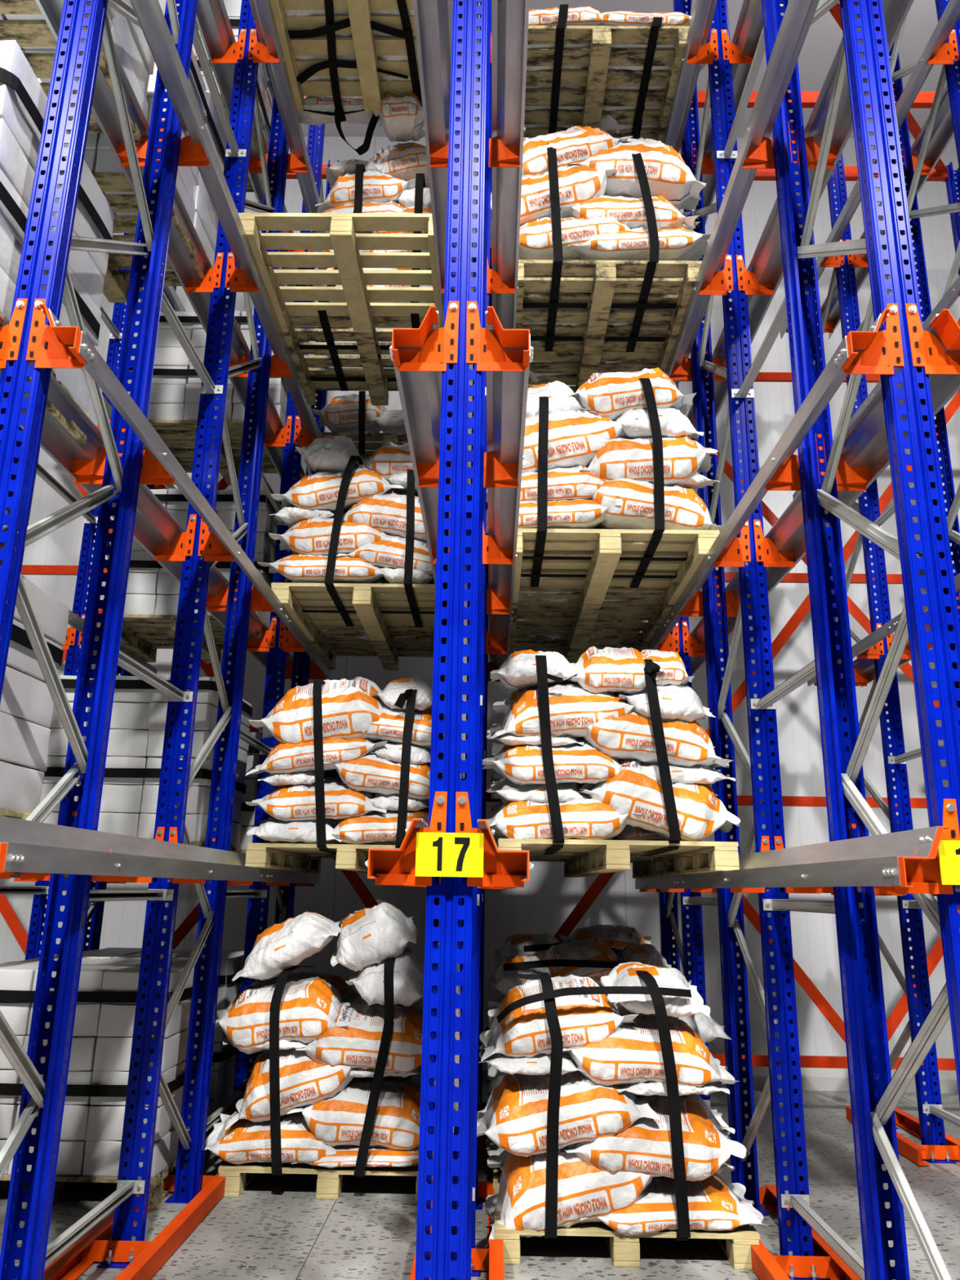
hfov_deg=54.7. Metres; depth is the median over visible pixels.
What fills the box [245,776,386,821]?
sack
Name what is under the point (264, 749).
spacer
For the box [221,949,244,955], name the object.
carton
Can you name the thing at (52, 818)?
carton
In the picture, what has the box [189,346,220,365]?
carton
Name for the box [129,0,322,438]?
rail
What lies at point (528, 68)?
sack
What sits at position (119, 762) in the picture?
carton
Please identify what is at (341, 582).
sack
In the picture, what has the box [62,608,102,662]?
beam
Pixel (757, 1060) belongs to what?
beam
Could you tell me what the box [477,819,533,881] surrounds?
rail
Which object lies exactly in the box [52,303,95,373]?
carton
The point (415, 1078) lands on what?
sack
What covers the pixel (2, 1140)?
carton
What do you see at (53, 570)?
beam
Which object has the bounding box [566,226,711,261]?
sack
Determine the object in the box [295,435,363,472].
sack
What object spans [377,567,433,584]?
sack
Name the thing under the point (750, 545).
frame
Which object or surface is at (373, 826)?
sack
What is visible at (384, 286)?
sack
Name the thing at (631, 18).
sack
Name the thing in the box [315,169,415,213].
sack
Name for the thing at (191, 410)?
carton
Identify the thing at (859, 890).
rail
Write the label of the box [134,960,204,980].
carton
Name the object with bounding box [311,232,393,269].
sack
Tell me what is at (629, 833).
sack
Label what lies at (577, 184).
sack
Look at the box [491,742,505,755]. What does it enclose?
sack
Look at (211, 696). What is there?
carton
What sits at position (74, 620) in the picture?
rail
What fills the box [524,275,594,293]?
sack
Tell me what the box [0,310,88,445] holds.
pallet
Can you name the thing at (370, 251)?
sack
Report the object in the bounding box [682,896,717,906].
spacer
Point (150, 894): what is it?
spacer
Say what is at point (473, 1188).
spacer
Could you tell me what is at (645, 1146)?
sack
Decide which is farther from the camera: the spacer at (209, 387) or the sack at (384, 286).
the sack at (384, 286)
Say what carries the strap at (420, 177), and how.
on the sack at (406, 198)
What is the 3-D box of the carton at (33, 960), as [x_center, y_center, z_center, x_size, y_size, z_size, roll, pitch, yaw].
[-2.216,1.738,4.824,0.325,0.146,0.382,0,-15,2]
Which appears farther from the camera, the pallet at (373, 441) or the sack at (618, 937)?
the pallet at (373, 441)
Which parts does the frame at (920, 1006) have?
post, post, plate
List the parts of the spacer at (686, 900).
plate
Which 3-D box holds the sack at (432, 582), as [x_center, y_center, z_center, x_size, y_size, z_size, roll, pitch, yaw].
[-0.387,-0.250,5.646,0.577,0.221,0.401,0,-15,3]
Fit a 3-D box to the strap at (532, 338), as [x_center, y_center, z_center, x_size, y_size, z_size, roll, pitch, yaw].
[0.395,-1.668,5.129,0.340,0.003,0.040,1,-15,1]
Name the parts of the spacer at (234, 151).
plate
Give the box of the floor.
[0,1084,959,1279]
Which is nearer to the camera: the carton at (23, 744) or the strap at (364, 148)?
the carton at (23, 744)
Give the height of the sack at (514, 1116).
0.358 m
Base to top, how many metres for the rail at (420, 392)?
0.142 m
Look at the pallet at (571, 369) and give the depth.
5.43 m
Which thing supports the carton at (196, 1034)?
on the carton at (194, 1057)
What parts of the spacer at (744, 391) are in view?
plate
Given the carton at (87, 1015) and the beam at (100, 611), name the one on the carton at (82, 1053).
the carton at (87, 1015)
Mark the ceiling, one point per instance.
(824, 37)
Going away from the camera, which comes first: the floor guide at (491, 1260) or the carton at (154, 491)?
the floor guide at (491, 1260)
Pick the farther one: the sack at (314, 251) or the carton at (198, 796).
the sack at (314, 251)
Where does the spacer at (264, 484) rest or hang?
attached to the frame at (198, 540)
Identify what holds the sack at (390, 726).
on the sack at (392, 751)
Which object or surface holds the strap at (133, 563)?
attached to the carton at (135, 555)
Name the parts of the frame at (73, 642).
post, post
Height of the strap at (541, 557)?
0.003 m
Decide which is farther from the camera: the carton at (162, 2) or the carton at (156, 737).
the carton at (162, 2)
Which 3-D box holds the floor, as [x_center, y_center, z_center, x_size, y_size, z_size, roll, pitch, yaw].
[-0.136,1.145,-1.127,17.000,0.100,16.420,1,-15,1]
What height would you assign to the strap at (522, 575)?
0.003 m
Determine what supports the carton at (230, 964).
on the carton at (228, 993)
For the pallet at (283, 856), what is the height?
0.119 m
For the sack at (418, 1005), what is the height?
0.234 m
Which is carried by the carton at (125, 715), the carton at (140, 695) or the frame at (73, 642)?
the carton at (140, 695)
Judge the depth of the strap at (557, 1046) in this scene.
3.56 m
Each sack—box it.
[204,1110,348,1164]
[214,976,349,1053]
[222,1037,307,1049]
[225,1048,353,1130]
[231,911,345,981]
[245,737,387,775]
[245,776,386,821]
[246,815,342,843]
[248,676,386,744]
[257,552,394,583]
[257,770,335,786]
[268,511,386,555]
[269,504,334,527]
[271,464,404,511]
[283,9,352,36]
[284,839,354,844]
[286,1076,434,1150]
[287,971,355,1002]
[290,1145,433,1168]
[293,1002,436,1072]
[294,55,377,80]
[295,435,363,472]
[297,96,382,125]
[305,854,328,856]
[309,581,359,613]
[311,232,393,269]
[312,267,398,302]
[312,393,386,432]
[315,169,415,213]
[315,201,404,233]
[321,630,368,639]
[322,158,383,188]
[323,752,443,799]
[327,492,426,541]
[328,768,339,777]
[330,902,418,971]
[331,807,429,844]
[336,533,433,577]
[345,948,424,1005]
[347,985,437,1012]
[347,1065,421,1077]
[357,440,413,480]
[360,706,444,747]
[360,840,395,844]
[367,249,429,252]
[368,409,406,432]
[368,793,429,811]
[368,1062,435,1087]
[369,268,434,302]
[369,740,431,764]
[370,9,416,36]
[371,205,431,233]
[371,677,432,711]
[372,90,425,142]
[372,142,429,187]
[373,35,420,80]
[376,577,434,582]
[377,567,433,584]
[383,580,435,620]
[385,471,417,493]
[394,186,431,208]
[476,1070,659,1156]
[478,1044,586,1075]
[480,974,638,1062]
[482,737,639,785]
[484,1137,499,1151]
[484,1142,660,1244]
[485,498,617,533]
[485,778,585,802]
[485,793,640,846]
[486,465,604,502]
[486,721,585,746]
[486,993,506,1008]
[486,1147,509,1170]
[487,1062,506,1077]
[487,1072,502,1092]
[488,1008,498,1029]
[489,164,617,248]
[489,648,577,688]
[489,680,648,738]
[489,773,504,782]
[489,954,546,995]
[490,801,503,811]
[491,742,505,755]
[491,792,507,804]
[492,720,503,727]
[492,777,584,784]
[493,688,526,715]
[493,832,572,855]
[494,933,559,968]
[515,629,563,639]
[518,216,634,277]
[518,591,573,601]
[520,568,550,578]
[521,292,588,338]
[521,408,638,473]
[522,125,632,175]
[524,86,586,128]
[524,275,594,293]
[525,44,591,89]
[525,380,590,417]
[528,6,600,26]
[528,360,579,382]
[543,938,621,986]
[546,208,569,218]
[559,924,658,951]
[560,195,698,228]
[560,1094,746,1181]
[562,1015,739,1086]
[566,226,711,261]
[568,135,706,210]
[568,367,696,421]
[569,646,663,695]
[578,758,740,841]
[579,435,717,487]
[580,1172,768,1235]
[583,709,733,767]
[586,275,684,293]
[587,44,675,89]
[590,478,724,532]
[592,524,604,528]
[599,10,691,26]
[600,106,662,133]
[600,361,657,363]
[600,961,710,1017]
[607,293,679,325]
[613,824,669,840]
[613,1001,731,1043]
[614,408,704,439]
[615,943,671,968]
[616,1080,729,1095]
[617,683,715,722]
[630,222,699,231]
[640,648,694,685]
[641,762,735,784]
[651,471,719,489]
[678,209,690,216]
[679,1093,734,1134]
[695,712,711,719]
[716,1160,734,1176]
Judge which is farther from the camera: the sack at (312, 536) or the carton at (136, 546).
the carton at (136, 546)
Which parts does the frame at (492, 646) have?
post, post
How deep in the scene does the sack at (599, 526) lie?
4.86 m
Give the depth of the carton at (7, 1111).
4.12 m
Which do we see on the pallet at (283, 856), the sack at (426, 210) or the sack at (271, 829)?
the sack at (271, 829)
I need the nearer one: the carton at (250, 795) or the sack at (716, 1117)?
the sack at (716, 1117)
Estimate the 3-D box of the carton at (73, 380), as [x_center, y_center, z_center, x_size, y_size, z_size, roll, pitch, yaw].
[-1.563,-0.914,3.153,0.325,0.146,0.382,1,-15,0]
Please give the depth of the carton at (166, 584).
5.78 m
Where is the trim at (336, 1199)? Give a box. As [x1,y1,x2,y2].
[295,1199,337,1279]
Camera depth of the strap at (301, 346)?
5.24 m
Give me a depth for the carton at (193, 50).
5.42 m
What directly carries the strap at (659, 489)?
attached to the pallet at (606, 547)
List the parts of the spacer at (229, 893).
plate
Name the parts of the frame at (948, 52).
post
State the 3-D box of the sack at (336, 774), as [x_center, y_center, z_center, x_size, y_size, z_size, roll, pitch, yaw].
[-0.896,0.706,5.331,0.592,0.218,0.418,1,-15,-1]
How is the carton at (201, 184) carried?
on the carton at (201, 208)
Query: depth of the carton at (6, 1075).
4.16 m
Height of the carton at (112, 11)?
0.145 m
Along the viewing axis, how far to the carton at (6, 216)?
2.80 m
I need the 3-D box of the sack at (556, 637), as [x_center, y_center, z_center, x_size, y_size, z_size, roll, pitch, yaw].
[0.374,-0.137,5.986,0.577,0.231,0.413,1,-15,0]
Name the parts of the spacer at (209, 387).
plate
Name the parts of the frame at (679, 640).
post, post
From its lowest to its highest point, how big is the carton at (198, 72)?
0.147 m
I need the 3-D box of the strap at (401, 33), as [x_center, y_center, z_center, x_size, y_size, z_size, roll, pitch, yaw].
[-0.469,-3.199,4.866,0.228,0.020,0.047,5,-16,-14]
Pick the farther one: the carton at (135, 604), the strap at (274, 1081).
the carton at (135, 604)
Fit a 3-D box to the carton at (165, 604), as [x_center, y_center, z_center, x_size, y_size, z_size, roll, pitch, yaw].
[-1.855,-0.166,5.935,0.323,0.147,0.383,1,-15,0]
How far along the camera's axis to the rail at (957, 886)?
2.67 m
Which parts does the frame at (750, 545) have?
post, post, plate, plate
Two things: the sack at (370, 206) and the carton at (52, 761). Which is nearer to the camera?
the carton at (52, 761)
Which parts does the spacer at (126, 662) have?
plate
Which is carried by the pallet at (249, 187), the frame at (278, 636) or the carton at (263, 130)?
the carton at (263, 130)
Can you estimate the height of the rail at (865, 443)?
0.142 m
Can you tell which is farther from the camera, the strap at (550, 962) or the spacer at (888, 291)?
the spacer at (888, 291)
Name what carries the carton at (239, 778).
on the carton at (237, 803)
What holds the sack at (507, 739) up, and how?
on the sack at (522, 765)
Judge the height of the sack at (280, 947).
0.332 m
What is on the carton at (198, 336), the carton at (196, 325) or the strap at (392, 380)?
the carton at (196, 325)
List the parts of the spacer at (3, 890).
plate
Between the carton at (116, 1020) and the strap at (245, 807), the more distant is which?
the strap at (245, 807)
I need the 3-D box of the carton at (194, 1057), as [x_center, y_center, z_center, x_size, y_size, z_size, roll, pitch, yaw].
[-1.568,2.157,4.700,0.324,0.145,0.382,0,-15,2]
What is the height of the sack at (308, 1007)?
0.342 m
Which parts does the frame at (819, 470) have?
post, post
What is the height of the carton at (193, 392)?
0.145 m
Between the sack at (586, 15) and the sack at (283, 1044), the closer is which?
the sack at (283, 1044)
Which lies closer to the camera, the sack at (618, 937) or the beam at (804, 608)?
the sack at (618, 937)
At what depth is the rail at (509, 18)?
3.63 m
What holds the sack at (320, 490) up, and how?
on the sack at (312, 536)
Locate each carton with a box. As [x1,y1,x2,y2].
[0,13,8,20]
[0,40,69,159]
[0,81,62,203]
[0,118,56,231]
[0,166,47,275]
[0,217,46,289]
[0,268,15,320]
[0,664,53,728]
[0,712,52,771]
[0,760,44,813]
[0,963,39,991]
[0,1000,31,1035]
[0,1033,27,1068]
[0,1068,20,1103]
[0,1102,20,1138]
[0,1138,8,1173]
[5,8,113,50]
[6,575,68,644]
[6,618,62,682]
[7,957,100,963]
[7,1139,87,1174]
[13,1102,90,1139]
[17,1069,95,1104]
[23,1035,97,1070]
[25,23,148,119]
[27,1001,102,1035]
[32,963,133,991]
[40,783,79,811]
[43,755,79,784]
[43,811,58,824]
[46,268,102,345]
[48,728,86,755]
[50,702,89,728]
[51,368,89,413]
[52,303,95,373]
[53,213,104,309]
[53,951,134,959]
[57,172,109,279]
[58,675,93,702]
[61,151,115,237]
[68,133,99,152]
[80,756,146,785]
[81,958,140,965]
[82,1128,178,1177]
[83,149,122,233]
[83,948,142,953]
[84,1092,182,1140]
[89,1060,186,1106]
[93,675,152,702]
[93,1026,188,1071]
[95,150,195,234]
[97,121,197,206]
[97,812,140,836]
[97,997,191,1037]
[99,784,143,813]
[100,964,194,1004]
[105,572,158,595]
[106,4,115,17]
[106,728,148,759]
[109,702,150,730]
[111,10,149,99]
[112,952,191,959]
[124,594,156,614]
[125,0,155,75]
[128,211,215,271]
[128,551,159,573]
[131,538,146,551]
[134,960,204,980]
[137,812,217,842]
[137,949,192,953]
[140,785,218,817]
[144,756,222,791]
[146,70,166,97]
[146,96,199,184]
[146,403,185,430]
[146,702,224,738]
[146,729,224,760]
[149,383,186,404]
[150,488,168,508]
[151,365,188,384]
[151,676,218,707]
[153,63,205,122]
[153,346,190,368]
[154,595,197,614]
[155,328,191,346]
[156,573,180,595]
[158,0,178,17]
[158,311,195,329]
[159,568,168,573]
[166,488,217,512]
[167,509,217,531]
[171,954,244,985]
[182,403,241,439]
[184,384,234,404]
[187,364,232,385]
[187,1091,193,1117]
[189,49,207,108]
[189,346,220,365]
[191,44,196,59]
[191,328,206,347]
[191,1045,213,1083]
[192,311,241,329]
[194,186,217,252]
[194,1022,199,1048]
[195,36,266,103]
[195,999,201,1023]
[196,56,266,125]
[197,173,218,229]
[198,16,268,87]
[202,75,263,129]
[204,90,226,151]
[204,115,224,173]
[207,611,270,627]
[207,1086,233,1128]
[208,1059,235,1099]
[211,1040,235,1070]
[213,1013,226,1041]
[216,488,277,527]
[216,981,241,1013]
[217,509,276,548]
[217,551,273,586]
[221,573,271,589]
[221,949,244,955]
[223,0,254,21]
[229,531,275,563]
[230,822,242,848]
[231,403,285,439]
[232,384,287,417]
[232,797,242,823]
[234,772,244,799]
[236,747,246,774]
[238,129,268,178]
[238,723,249,751]
[240,311,260,329]
[240,329,260,347]
[240,698,252,727]
[240,777,257,802]
[240,801,254,826]
[240,825,253,849]
[242,755,259,779]
[246,731,261,755]
[262,111,271,145]
[265,92,277,142]
[266,76,279,128]
[269,377,288,399]
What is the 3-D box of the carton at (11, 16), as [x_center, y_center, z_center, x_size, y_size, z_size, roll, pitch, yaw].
[-1.544,-2.317,3.297,0.323,0.147,0.383,1,-15,0]
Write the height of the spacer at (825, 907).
0.044 m
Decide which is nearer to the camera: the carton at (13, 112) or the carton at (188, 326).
the carton at (13, 112)
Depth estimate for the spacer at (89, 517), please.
5.52 m
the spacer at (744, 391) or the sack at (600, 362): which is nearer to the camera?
the spacer at (744, 391)
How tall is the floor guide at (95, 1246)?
0.074 m
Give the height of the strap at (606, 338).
0.003 m
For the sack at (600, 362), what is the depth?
5.44 m
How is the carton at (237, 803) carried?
on the carton at (236, 833)
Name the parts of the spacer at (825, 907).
plate, plate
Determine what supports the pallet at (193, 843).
on the rail at (15, 873)
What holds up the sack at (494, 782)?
on the sack
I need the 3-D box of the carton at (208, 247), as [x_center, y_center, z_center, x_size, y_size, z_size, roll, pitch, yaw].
[-1.521,-1.954,4.637,0.323,0.147,0.383,0,-15,2]
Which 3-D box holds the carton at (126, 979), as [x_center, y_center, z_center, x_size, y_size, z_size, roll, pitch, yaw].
[-1.574,1.645,4.437,0.324,0.147,0.384,0,-15,2]
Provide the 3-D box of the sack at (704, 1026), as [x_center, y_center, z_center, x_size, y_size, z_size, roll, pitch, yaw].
[0.814,1.727,4.237,0.577,0.237,0.400,0,-15,2]
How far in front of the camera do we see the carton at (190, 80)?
4.47 m
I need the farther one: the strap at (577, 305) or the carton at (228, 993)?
the carton at (228, 993)
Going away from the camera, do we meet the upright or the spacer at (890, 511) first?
the upright
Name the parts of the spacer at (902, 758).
plate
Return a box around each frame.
[0,0,209,1279]
[2,426,39,573]
[13,232,176,959]
[96,0,307,1268]
[231,124,347,1114]
[422,13,515,1276]
[478,248,507,1153]
[639,385,717,1107]
[670,0,823,1279]
[742,0,959,1279]
[786,152,956,1163]
[873,0,959,622]
[945,161,959,325]
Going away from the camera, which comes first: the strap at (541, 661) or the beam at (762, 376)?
the strap at (541, 661)
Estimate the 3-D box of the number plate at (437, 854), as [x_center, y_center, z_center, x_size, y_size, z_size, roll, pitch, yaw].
[-0.073,0.516,2.229,0.162,0.103,0.005,1,-15,1]
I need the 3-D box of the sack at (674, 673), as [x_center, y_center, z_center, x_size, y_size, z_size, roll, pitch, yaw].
[0.816,0.139,4.237,0.274,0.216,0.306,1,-15,1]
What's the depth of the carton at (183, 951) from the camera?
5.60 m
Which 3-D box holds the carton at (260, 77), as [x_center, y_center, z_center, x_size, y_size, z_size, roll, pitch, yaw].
[-1.498,-3.428,5.610,0.323,0.147,0.383,1,-15,1]
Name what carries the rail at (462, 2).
attached to the upright
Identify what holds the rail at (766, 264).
attached to the frame at (819, 470)
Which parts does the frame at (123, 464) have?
post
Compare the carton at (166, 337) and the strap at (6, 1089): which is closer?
the strap at (6, 1089)
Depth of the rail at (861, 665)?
6.28 m
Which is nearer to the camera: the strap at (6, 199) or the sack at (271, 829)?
the strap at (6, 199)
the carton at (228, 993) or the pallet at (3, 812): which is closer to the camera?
the pallet at (3, 812)
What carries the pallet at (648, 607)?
on the rail at (506, 391)
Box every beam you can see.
[0,893,27,954]
[21,564,909,584]
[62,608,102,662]
[69,475,112,533]
[116,367,880,382]
[163,884,227,949]
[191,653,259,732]
[217,477,228,489]
[257,1051,955,1070]
[286,164,954,181]
[303,91,935,108]
[333,857,408,949]
[483,871,615,1031]
[485,791,934,808]
[684,413,807,565]
[698,840,845,1043]
[706,594,810,735]
[842,389,959,563]
[847,595,939,707]
[886,909,959,1041]
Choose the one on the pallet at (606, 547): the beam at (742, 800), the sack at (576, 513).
the sack at (576, 513)
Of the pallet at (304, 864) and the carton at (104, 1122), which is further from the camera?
the pallet at (304, 864)
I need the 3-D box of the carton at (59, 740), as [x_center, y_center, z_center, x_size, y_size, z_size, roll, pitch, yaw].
[-2.201,0.573,4.965,0.325,0.146,0.382,0,-15,2]
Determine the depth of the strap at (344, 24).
4.87 m
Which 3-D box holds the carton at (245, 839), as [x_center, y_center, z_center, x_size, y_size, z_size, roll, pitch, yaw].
[-1.514,1.227,5.711,0.325,0.146,0.382,1,-15,1]
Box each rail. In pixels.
[0,314,293,668]
[0,816,319,884]
[10,871,211,881]
[10,874,68,879]
[35,0,305,479]
[39,303,331,679]
[66,609,156,674]
[102,394,176,489]
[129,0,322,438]
[163,285,186,311]
[195,0,308,302]
[248,0,351,328]
[365,817,428,879]
[389,306,451,643]
[413,0,459,432]
[458,2,463,133]
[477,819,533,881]
[485,306,533,669]
[491,0,528,328]
[635,826,949,888]
[645,308,890,649]
[662,0,717,153]
[665,0,819,387]
[686,0,914,439]
[689,309,959,675]
[694,0,763,233]
[765,884,959,889]
[779,0,959,338]
[792,275,959,498]
[807,573,959,686]
[820,66,959,338]
[853,614,959,687]
[857,888,959,892]
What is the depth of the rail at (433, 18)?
3.47 m
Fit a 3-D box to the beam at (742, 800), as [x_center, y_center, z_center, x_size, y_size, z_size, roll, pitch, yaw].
[0.287,1.073,6.321,8.100,0.066,0.030,1,-15,1]
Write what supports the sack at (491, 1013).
on the sack at (492, 1072)
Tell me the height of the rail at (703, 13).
0.142 m
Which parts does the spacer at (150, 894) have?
plate, plate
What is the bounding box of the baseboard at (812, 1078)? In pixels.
[250,1060,958,1093]
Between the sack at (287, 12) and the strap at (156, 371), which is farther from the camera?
the strap at (156, 371)
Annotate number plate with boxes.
[415,831,484,877]
[937,840,959,884]
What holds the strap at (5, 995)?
attached to the carton at (126, 979)
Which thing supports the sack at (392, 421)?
on the pallet at (373, 441)
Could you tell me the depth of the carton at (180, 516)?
5.91 m
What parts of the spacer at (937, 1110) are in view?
plate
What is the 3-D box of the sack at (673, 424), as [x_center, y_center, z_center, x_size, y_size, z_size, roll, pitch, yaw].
[0.847,-1.046,4.581,0.460,0.260,0.419,0,-15,2]
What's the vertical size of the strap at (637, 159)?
0.728 m
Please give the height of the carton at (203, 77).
0.147 m
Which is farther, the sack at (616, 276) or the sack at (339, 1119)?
the sack at (616, 276)
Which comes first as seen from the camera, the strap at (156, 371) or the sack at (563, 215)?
the sack at (563, 215)
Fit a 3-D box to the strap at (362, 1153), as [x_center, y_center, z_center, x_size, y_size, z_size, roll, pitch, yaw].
[-0.477,2.075,4.651,0.154,0.942,0.810,1,-15,1]
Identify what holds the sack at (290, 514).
on the sack at (312, 536)
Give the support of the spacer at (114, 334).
attached to the frame at (19, 443)
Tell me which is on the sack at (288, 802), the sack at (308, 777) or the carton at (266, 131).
the sack at (308, 777)
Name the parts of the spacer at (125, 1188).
plate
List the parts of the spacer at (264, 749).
plate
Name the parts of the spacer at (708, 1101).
plate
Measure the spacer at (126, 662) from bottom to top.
0.044 m
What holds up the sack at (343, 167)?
on the sack at (379, 187)
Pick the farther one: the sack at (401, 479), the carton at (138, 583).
the carton at (138, 583)
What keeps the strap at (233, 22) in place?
attached to the carton at (268, 88)
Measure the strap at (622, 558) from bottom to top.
0.003 m
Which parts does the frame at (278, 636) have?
post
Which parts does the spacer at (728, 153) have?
plate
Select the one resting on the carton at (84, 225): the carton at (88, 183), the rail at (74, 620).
the carton at (88, 183)
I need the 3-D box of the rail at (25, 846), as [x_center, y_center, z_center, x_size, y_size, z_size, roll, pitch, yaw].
[-1.163,1.025,4.222,0.135,0.142,4.185,1,-15,1]
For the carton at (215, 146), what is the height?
0.145 m
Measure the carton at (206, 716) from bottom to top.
0.146 m
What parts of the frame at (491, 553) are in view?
plate, plate, post, post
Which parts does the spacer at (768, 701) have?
plate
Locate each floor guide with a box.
[43,1173,225,1279]
[409,1178,504,1279]
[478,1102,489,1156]
[748,1184,860,1279]
[845,1106,959,1165]
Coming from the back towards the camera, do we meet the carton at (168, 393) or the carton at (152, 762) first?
the carton at (168, 393)
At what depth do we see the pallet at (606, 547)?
4.50 m
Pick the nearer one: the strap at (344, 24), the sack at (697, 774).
the sack at (697, 774)
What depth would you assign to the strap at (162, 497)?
5.91 m
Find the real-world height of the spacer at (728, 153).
0.044 m
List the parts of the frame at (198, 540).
plate, plate, post, post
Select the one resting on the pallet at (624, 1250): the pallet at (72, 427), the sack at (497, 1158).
the sack at (497, 1158)
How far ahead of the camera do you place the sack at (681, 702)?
4.04 m
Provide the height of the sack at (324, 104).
0.165 m
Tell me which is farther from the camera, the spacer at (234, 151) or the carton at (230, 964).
the carton at (230, 964)
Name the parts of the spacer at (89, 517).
plate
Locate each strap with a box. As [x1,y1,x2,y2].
[0,66,112,253]
[0,181,100,339]
[0,977,220,1003]
[0,1056,213,1097]
[10,623,63,666]
[40,767,246,794]
[60,679,253,716]
[106,560,273,582]
[152,368,283,377]
[154,493,276,513]
[159,315,259,322]
[190,58,225,159]
[195,18,278,108]
[196,59,275,142]
[213,1046,236,1062]
[219,973,242,985]
[241,803,255,811]
[246,744,259,753]
[269,965,315,1175]
[288,17,351,38]
[296,59,356,84]
[298,344,357,349]
[302,109,364,115]
[302,609,356,613]
[310,377,365,381]
[312,680,336,854]
[317,164,365,391]
[324,0,346,122]
[324,455,362,626]
[334,109,379,155]
[353,957,395,1177]
[358,391,365,455]
[369,20,413,39]
[376,67,408,79]
[379,345,391,350]
[380,610,435,613]
[386,377,396,382]
[394,688,412,708]
[395,688,417,848]
[396,0,422,106]
[404,469,422,627]
[410,173,426,328]
[496,986,691,1022]
[503,959,624,971]
[520,573,586,577]
[522,302,587,308]
[522,555,591,559]
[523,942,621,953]
[530,336,582,341]
[530,396,548,586]
[533,972,563,1238]
[535,655,564,854]
[544,142,563,351]
[547,673,563,682]
[548,4,568,133]
[604,336,666,341]
[610,302,676,308]
[612,574,676,578]
[618,556,687,560]
[626,152,659,351]
[629,377,664,587]
[631,17,662,139]
[635,970,690,1240]
[640,658,681,856]
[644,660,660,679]
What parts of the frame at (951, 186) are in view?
post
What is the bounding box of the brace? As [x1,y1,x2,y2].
[829,2,947,182]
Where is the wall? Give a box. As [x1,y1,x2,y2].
[0,136,959,1058]
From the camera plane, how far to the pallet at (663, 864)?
4.93 m
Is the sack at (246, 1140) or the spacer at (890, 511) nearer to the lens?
the sack at (246, 1140)
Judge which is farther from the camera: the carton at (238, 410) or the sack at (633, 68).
the carton at (238, 410)
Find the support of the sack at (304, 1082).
on the sack at (246, 1140)
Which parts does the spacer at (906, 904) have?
plate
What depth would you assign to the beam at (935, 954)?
5.97 m
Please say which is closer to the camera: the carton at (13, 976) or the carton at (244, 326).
the carton at (13, 976)
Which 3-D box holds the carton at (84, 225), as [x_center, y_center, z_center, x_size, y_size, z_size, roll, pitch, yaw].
[-1.557,-1.463,3.298,0.325,0.146,0.382,1,-15,1]
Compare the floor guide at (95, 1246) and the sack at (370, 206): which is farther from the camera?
the sack at (370, 206)
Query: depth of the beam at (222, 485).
6.98 m
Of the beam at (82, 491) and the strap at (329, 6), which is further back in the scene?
the beam at (82, 491)
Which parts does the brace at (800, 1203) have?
plate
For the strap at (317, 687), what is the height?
0.889 m
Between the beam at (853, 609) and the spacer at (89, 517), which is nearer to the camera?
the spacer at (89, 517)
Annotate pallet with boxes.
[0,0,142,146]
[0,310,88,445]
[0,808,30,819]
[0,1134,207,1209]
[90,172,210,302]
[96,614,269,662]
[143,420,301,485]
[191,841,241,853]
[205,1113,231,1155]
[208,92,272,196]
[217,1156,433,1200]
[238,213,441,333]
[244,843,395,871]
[270,0,421,110]
[271,582,435,640]
[283,315,424,405]
[296,853,367,873]
[309,624,446,670]
[320,431,452,493]
[493,1169,759,1269]
[497,838,739,874]
[509,625,649,663]
[510,585,674,642]
[512,528,719,604]
[515,259,702,367]
[524,25,689,142]
[528,351,666,392]
[529,851,679,876]
[529,857,653,878]
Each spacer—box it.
[0,885,48,893]
[12,1179,145,1279]
[35,457,97,523]
[62,888,173,902]
[93,650,193,702]
[100,306,122,338]
[141,276,223,394]
[176,3,246,156]
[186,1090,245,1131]
[208,889,266,897]
[222,728,273,755]
[246,460,284,524]
[278,267,299,328]
[472,1187,475,1200]
[476,894,479,905]
[480,695,482,705]
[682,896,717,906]
[702,1099,750,1151]
[716,3,783,158]
[731,280,808,397]
[750,658,841,709]
[762,898,862,913]
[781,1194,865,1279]
[856,254,915,331]
[873,466,942,527]
[887,740,943,764]
[902,900,959,909]
[922,1104,959,1127]
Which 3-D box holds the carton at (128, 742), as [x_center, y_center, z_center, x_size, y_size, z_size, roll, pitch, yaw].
[-1.871,0.578,4.963,0.323,0.147,0.383,1,-15,1]
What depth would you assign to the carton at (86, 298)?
3.30 m
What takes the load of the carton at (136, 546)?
on the carton at (135, 555)
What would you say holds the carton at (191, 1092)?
on the carton
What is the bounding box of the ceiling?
[300,0,956,138]
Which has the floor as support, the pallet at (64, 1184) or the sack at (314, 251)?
the pallet at (64, 1184)
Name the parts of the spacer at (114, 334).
plate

